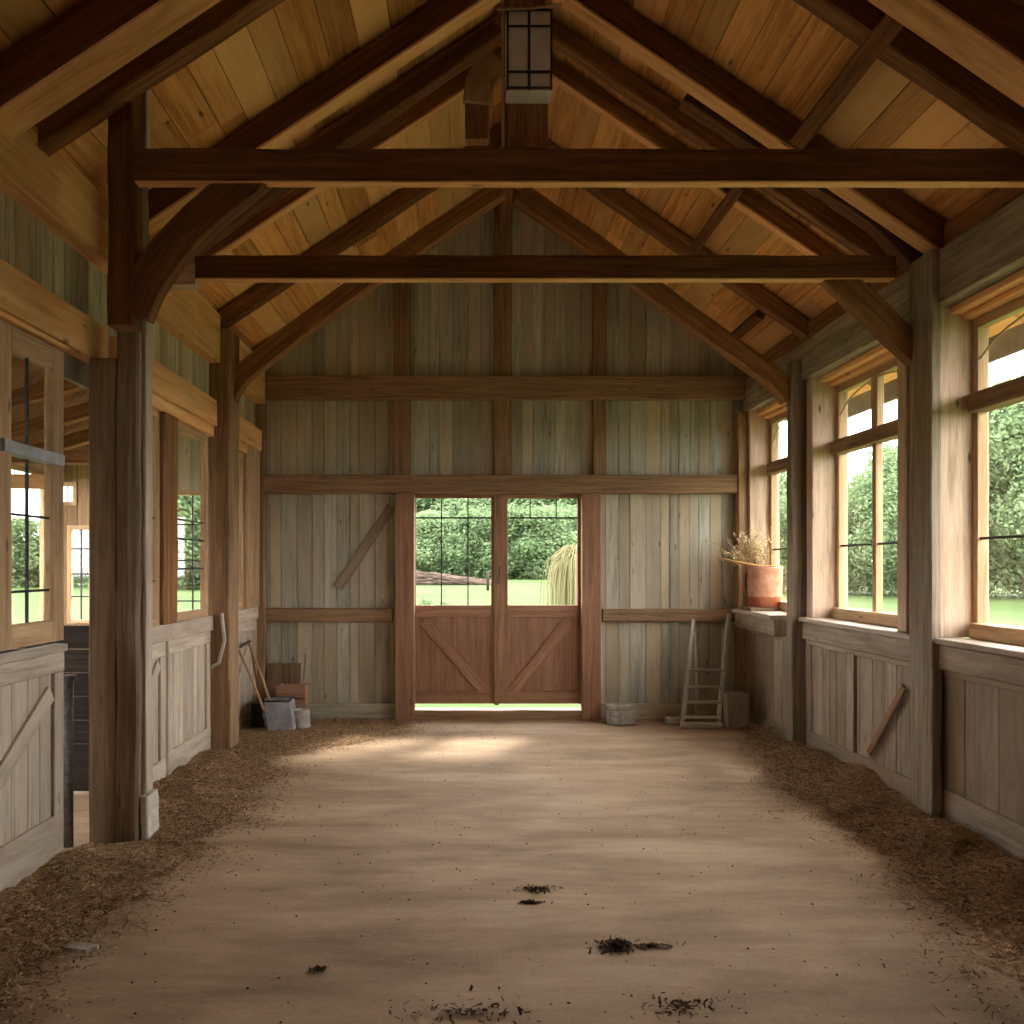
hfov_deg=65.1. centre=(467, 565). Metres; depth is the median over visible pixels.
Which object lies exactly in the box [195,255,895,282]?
tie beam
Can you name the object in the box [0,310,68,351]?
trim
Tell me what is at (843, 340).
wall plate
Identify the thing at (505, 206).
ridge beam
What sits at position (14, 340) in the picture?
window
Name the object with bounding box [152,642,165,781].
wall panel
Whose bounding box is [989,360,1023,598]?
tree
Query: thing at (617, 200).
rafter
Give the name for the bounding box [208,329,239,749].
timber post
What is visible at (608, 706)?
stone block
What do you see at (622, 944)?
clump
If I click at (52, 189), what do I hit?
wall plate
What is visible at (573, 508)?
tree
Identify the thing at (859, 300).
knee brace
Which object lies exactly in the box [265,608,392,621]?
girt
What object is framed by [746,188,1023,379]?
board
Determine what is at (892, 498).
tree
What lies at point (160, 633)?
sill
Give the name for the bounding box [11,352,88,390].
trim
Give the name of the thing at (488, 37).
rafter
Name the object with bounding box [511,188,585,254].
rafter
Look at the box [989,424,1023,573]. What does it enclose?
tree
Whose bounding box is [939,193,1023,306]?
wall plate
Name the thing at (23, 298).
header beam
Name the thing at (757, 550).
dried flowers
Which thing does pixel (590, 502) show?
post
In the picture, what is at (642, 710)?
baseboard
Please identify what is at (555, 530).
tree
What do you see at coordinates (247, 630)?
door
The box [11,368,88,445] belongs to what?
ceiling
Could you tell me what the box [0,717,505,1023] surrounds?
bank
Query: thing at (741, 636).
post
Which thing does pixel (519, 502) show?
tree
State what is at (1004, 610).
lawn
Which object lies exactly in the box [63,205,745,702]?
wall
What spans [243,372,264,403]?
wall plate
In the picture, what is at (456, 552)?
tree
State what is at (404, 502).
post
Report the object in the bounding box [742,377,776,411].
wall plate
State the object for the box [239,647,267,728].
shovel
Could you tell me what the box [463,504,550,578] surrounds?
tree
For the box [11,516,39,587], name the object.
tree
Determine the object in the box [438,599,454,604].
bush
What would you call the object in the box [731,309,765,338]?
purlin
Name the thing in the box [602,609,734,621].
girt
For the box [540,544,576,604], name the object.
shrub
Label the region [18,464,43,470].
wall
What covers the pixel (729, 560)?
wooden slab
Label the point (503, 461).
stud
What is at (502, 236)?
stud
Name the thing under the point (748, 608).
wooden tray
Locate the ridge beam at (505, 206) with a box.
[499,188,512,226]
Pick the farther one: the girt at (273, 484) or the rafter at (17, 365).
the girt at (273, 484)
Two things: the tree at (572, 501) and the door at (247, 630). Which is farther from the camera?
the tree at (572, 501)
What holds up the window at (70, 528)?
in the wall at (656, 553)
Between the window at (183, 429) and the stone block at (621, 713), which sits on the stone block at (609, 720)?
the stone block at (621, 713)
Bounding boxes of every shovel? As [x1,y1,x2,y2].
[239,640,270,700]
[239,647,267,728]
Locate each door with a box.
[0,651,63,892]
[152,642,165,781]
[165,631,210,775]
[238,619,256,728]
[415,496,499,704]
[499,497,580,703]
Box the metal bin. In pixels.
[263,697,295,730]
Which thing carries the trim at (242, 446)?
attached to the wall at (29, 246)
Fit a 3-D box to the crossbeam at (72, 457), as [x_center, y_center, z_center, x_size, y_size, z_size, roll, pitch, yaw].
[-4.085,-1.034,7.601,1.070,0.131,0.133,0,0,0]
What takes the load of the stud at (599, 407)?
attached to the wall at (656, 553)
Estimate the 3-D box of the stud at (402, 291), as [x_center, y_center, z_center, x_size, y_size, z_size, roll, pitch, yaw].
[-0.727,-2.662,8.850,0.194,1.138,0.078,0,0,0]
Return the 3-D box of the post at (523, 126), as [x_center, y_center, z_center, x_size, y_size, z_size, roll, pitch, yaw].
[0.302,-2.963,4.290,0.251,1.497,0.135,0,0,0]
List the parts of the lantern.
hanging rod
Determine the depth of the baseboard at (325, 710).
8.83 m
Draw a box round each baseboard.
[309,703,394,718]
[601,703,717,718]
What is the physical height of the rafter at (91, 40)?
2.238 m
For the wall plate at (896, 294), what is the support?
on the wall
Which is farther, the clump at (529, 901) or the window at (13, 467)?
the window at (13, 467)
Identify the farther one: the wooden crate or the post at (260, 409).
the post at (260, 409)
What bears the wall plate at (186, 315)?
on the wall at (29, 246)
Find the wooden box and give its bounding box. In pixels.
[721,690,747,728]
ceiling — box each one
[0,0,1023,398]
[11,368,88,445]
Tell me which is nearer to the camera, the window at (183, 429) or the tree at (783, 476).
the window at (183, 429)
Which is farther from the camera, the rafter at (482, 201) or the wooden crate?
the wooden crate
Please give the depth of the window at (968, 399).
5.20 m
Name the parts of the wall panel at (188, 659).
rail, panel, rail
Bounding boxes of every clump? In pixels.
[306,964,331,973]
[389,984,643,1023]
[507,884,563,893]
[515,899,552,904]
[585,935,648,954]
[623,986,740,1022]
[630,941,685,948]
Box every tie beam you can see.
[133,148,1023,187]
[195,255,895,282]
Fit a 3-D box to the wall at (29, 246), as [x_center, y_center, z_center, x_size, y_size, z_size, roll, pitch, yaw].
[-2.346,-1.611,2.944,0.030,0.556,11.886,0,0,0]
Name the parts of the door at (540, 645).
panel, rail, rail, rail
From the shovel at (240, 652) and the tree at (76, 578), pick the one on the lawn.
the tree at (76, 578)
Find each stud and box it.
[393,283,410,375]
[393,400,410,474]
[494,205,511,375]
[494,400,512,474]
[592,283,606,375]
[592,400,606,474]
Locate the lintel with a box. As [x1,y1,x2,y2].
[415,493,580,496]
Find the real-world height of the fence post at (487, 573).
1.250 m
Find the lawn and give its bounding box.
[12,564,1023,707]
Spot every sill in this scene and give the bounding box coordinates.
[0,643,67,664]
[152,615,212,644]
[239,607,258,622]
[732,609,786,618]
[798,617,964,639]
[935,638,1023,657]
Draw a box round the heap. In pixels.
[416,570,490,584]
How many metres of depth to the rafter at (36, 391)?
6.55 m
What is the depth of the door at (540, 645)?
8.85 m
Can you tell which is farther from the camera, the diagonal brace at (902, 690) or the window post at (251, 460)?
the window post at (251, 460)
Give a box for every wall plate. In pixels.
[0,125,107,274]
[107,243,219,362]
[239,339,252,361]
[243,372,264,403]
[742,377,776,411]
[772,312,880,380]
[876,271,909,324]
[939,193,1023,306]
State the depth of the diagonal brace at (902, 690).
5.84 m
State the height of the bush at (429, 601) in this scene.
1.036 m
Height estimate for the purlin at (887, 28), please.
0.167 m
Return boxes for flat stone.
[63,942,98,953]
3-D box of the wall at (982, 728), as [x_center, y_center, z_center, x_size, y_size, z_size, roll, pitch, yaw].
[3.101,1.167,2.869,0.053,1.050,11.739,0,0,0]
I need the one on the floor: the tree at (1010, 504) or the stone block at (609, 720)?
the stone block at (609, 720)
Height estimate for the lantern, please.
0.434 m
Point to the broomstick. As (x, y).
(254, 668)
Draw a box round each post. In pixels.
[63,674,75,847]
[89,188,158,844]
[107,94,142,331]
[160,401,177,624]
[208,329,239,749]
[243,445,259,608]
[255,400,267,698]
[395,493,414,720]
[465,71,488,145]
[486,572,488,590]
[501,0,547,148]
[581,493,600,719]
[734,412,749,719]
[786,361,806,745]
[909,249,941,818]
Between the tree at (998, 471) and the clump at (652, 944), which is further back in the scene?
the tree at (998, 471)
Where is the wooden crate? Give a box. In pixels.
[276,683,308,707]
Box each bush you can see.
[417,596,437,604]
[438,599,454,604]
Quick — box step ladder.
[680,614,730,727]
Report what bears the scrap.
on the floor
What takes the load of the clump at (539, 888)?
on the floor
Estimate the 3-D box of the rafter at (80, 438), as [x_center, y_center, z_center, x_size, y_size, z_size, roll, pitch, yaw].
[-3.522,-1.437,8.199,2.236,0.774,0.109,0,0,0]
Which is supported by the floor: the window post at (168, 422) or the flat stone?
the flat stone
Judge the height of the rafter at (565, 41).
2.389 m
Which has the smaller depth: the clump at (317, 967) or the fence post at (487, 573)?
the clump at (317, 967)
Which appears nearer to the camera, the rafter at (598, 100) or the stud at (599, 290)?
the rafter at (598, 100)
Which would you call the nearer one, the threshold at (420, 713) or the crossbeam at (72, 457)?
the crossbeam at (72, 457)
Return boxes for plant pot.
[745,567,782,607]
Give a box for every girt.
[264,475,737,493]
[265,375,744,400]
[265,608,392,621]
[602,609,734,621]
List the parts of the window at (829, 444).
rail, frame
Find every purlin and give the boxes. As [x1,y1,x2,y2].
[688,187,745,254]
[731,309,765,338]
[790,13,903,148]
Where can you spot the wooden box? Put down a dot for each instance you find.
(734, 714)
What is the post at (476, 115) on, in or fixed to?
hanging from the ceiling at (296, 42)
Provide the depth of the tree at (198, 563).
58.51 m
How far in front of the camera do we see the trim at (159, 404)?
6.41 m
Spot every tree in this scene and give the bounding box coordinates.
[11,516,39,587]
[20,517,88,586]
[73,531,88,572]
[177,496,199,588]
[185,497,199,582]
[416,498,490,575]
[416,507,464,573]
[433,506,490,578]
[448,498,561,574]
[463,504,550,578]
[508,501,576,579]
[532,498,576,508]
[549,499,576,552]
[779,472,848,592]
[779,487,871,594]
[848,439,897,595]
[848,444,1002,589]
[885,438,1023,595]
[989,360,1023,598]
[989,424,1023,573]
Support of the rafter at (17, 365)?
attached to the wall at (33, 466)
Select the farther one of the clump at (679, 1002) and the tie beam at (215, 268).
the tie beam at (215, 268)
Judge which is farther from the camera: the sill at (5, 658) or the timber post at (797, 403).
the timber post at (797, 403)
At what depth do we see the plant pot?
8.28 m
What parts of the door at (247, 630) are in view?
rail, panel, rail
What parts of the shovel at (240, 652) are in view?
blade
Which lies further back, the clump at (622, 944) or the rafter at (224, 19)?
the rafter at (224, 19)
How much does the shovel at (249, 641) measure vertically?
0.907 m
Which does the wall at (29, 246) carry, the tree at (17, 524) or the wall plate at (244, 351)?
the wall plate at (244, 351)
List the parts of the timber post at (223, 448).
bent bracket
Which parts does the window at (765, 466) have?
frame, rail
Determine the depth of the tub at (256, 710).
8.19 m
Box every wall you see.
[0,189,254,424]
[0,625,88,790]
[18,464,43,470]
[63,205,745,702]
[750,631,1023,859]
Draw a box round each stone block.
[605,703,632,710]
[606,715,635,724]
[607,710,634,717]
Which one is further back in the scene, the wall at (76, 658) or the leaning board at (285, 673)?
the leaning board at (285, 673)
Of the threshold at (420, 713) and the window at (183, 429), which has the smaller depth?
the window at (183, 429)
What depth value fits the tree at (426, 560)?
106.14 m
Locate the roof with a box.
[0,0,910,331]
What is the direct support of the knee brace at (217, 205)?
attached to the tie beam at (156, 167)
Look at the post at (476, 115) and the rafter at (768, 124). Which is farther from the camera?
the post at (476, 115)
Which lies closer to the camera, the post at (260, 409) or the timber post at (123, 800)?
the timber post at (123, 800)
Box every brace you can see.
[132,183,273,323]
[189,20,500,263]
[334,504,394,589]
[678,93,923,273]
[818,277,912,365]
[866,684,906,755]
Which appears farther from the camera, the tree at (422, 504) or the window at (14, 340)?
the tree at (422, 504)
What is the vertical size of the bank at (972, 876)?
0.173 m
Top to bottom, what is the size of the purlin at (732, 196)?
0.130 m
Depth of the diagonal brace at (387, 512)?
8.87 m
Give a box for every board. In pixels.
[267,663,300,696]
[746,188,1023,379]
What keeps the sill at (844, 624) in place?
attached to the wall
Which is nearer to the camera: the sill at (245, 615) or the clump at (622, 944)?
the clump at (622, 944)
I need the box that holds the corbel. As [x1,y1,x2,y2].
[170,263,200,289]
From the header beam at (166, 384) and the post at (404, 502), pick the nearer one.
the header beam at (166, 384)
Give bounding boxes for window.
[0,319,64,650]
[11,465,43,620]
[64,482,77,505]
[67,525,88,623]
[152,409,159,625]
[177,422,207,621]
[177,491,199,609]
[239,452,243,609]
[748,401,786,611]
[806,344,909,631]
[940,268,1023,645]
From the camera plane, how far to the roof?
5.03 m
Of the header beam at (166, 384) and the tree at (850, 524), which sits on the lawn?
the tree at (850, 524)
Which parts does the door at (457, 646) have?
rail, rail, rail, panel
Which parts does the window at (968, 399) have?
rail, frame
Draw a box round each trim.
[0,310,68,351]
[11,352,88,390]
[152,393,213,436]
[239,441,255,453]
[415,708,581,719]
[735,613,786,635]
[802,622,909,661]
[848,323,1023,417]
[939,645,1023,686]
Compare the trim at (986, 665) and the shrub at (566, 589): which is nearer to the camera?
the trim at (986, 665)
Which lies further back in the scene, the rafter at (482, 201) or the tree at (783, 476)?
the tree at (783, 476)
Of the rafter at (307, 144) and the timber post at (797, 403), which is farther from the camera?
the timber post at (797, 403)
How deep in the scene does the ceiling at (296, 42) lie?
5.14 m
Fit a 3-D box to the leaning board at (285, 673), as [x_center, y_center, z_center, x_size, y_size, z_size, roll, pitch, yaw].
[-2.020,1.379,8.760,0.362,0.623,0.099,0,0,0]
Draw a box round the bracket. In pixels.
[463,50,501,107]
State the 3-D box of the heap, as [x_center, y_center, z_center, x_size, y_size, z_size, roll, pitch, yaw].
[-2.248,0.989,74.005,9.945,1.636,3.057,0,0,0]
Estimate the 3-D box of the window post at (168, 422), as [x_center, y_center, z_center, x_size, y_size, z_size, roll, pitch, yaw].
[-2.317,-0.401,6.146,0.085,1.687,0.283,0,0,0]
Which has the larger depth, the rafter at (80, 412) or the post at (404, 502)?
the post at (404, 502)
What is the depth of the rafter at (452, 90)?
6.13 m
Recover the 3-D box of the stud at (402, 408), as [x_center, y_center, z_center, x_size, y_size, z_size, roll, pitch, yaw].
[-0.728,-1.417,8.851,0.196,0.824,0.080,0,0,0]
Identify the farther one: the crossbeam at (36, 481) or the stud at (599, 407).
the stud at (599, 407)
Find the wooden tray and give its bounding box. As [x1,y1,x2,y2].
[740,606,779,610]
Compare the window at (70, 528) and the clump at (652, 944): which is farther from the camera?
the window at (70, 528)
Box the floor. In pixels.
[0,719,1023,1023]
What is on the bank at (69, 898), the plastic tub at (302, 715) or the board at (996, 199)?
the plastic tub at (302, 715)
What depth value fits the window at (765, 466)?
8.70 m
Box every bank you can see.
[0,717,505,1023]
[726,726,1023,1023]
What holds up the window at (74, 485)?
in the wall at (656, 553)
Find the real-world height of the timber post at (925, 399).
3.733 m
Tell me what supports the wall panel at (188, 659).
on the floor
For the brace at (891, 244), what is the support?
attached to the timber post at (925, 399)
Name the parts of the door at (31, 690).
panel, rail, rail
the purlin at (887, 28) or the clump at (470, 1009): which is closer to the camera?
the clump at (470, 1009)
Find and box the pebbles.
[113,726,953,1023]
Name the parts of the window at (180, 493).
frame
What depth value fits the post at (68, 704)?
4.79 m
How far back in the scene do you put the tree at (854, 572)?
45.38 m
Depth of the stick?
8.67 m
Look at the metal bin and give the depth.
8.02 m
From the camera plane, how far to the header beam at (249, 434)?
8.29 m
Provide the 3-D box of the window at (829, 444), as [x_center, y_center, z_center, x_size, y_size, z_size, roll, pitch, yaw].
[3.227,-0.610,6.425,0.327,2.154,1.653,0,0,0]
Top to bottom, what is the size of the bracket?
0.403 m
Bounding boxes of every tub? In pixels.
[251,699,264,726]
[294,708,310,728]
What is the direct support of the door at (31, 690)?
on the floor
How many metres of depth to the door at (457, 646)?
8.85 m
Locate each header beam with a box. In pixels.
[0,258,106,363]
[109,336,216,425]
[239,415,261,450]
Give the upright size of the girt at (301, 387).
0.263 m
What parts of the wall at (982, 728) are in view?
rail, rail, rail, panel, rail, rail, rail, rail, rail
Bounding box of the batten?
[142,89,150,148]
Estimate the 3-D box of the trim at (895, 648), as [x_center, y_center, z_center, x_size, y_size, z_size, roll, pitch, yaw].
[3.083,0.587,6.367,0.088,0.169,1.854,0,0,0]
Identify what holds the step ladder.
on the floor
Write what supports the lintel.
attached to the post at (590, 502)
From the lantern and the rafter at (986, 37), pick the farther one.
the lantern
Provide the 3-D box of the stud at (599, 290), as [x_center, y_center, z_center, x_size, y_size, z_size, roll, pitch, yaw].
[1.456,-2.673,8.851,0.164,1.160,0.081,0,0,0]
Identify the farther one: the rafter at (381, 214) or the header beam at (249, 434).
the header beam at (249, 434)
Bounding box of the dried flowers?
[706,527,782,568]
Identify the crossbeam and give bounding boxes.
[11,450,88,464]
[11,474,43,488]
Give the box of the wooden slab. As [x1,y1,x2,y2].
[717,557,782,566]
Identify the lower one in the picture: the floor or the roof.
the floor
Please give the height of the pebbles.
0.009 m
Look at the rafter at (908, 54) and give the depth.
4.13 m
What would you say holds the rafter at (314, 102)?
attached to the ridge beam at (505, 206)
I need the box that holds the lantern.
[496,3,561,103]
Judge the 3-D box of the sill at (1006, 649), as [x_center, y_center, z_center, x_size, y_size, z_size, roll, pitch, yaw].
[3.195,0.485,1.083,0.373,0.045,8.165,0,0,0]
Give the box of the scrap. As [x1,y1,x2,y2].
[664,716,679,724]
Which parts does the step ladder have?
rail, leg, leg, rail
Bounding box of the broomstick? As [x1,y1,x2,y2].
[251,654,259,694]
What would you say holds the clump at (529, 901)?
on the floor
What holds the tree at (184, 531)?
on the lawn
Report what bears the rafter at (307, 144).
attached to the ridge beam at (505, 206)
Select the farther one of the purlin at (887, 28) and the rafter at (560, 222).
the rafter at (560, 222)
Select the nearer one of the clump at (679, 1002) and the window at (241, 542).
the clump at (679, 1002)
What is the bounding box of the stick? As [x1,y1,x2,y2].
[301,654,305,698]
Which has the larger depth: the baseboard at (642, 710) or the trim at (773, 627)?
the baseboard at (642, 710)
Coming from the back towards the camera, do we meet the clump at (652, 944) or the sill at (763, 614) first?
the sill at (763, 614)
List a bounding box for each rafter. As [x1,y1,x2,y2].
[0,0,220,138]
[11,355,38,375]
[11,379,83,410]
[11,401,88,440]
[31,428,88,449]
[35,0,284,156]
[148,0,500,234]
[203,46,500,255]
[217,123,501,328]
[234,188,504,403]
[295,13,500,148]
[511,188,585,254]
[515,188,789,404]
[547,140,870,385]
[552,0,1023,322]
[552,18,897,275]
[552,57,870,287]
[793,0,1023,155]
[867,0,1023,107]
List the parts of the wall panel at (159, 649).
panel, rail, rail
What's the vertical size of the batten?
0.384 m

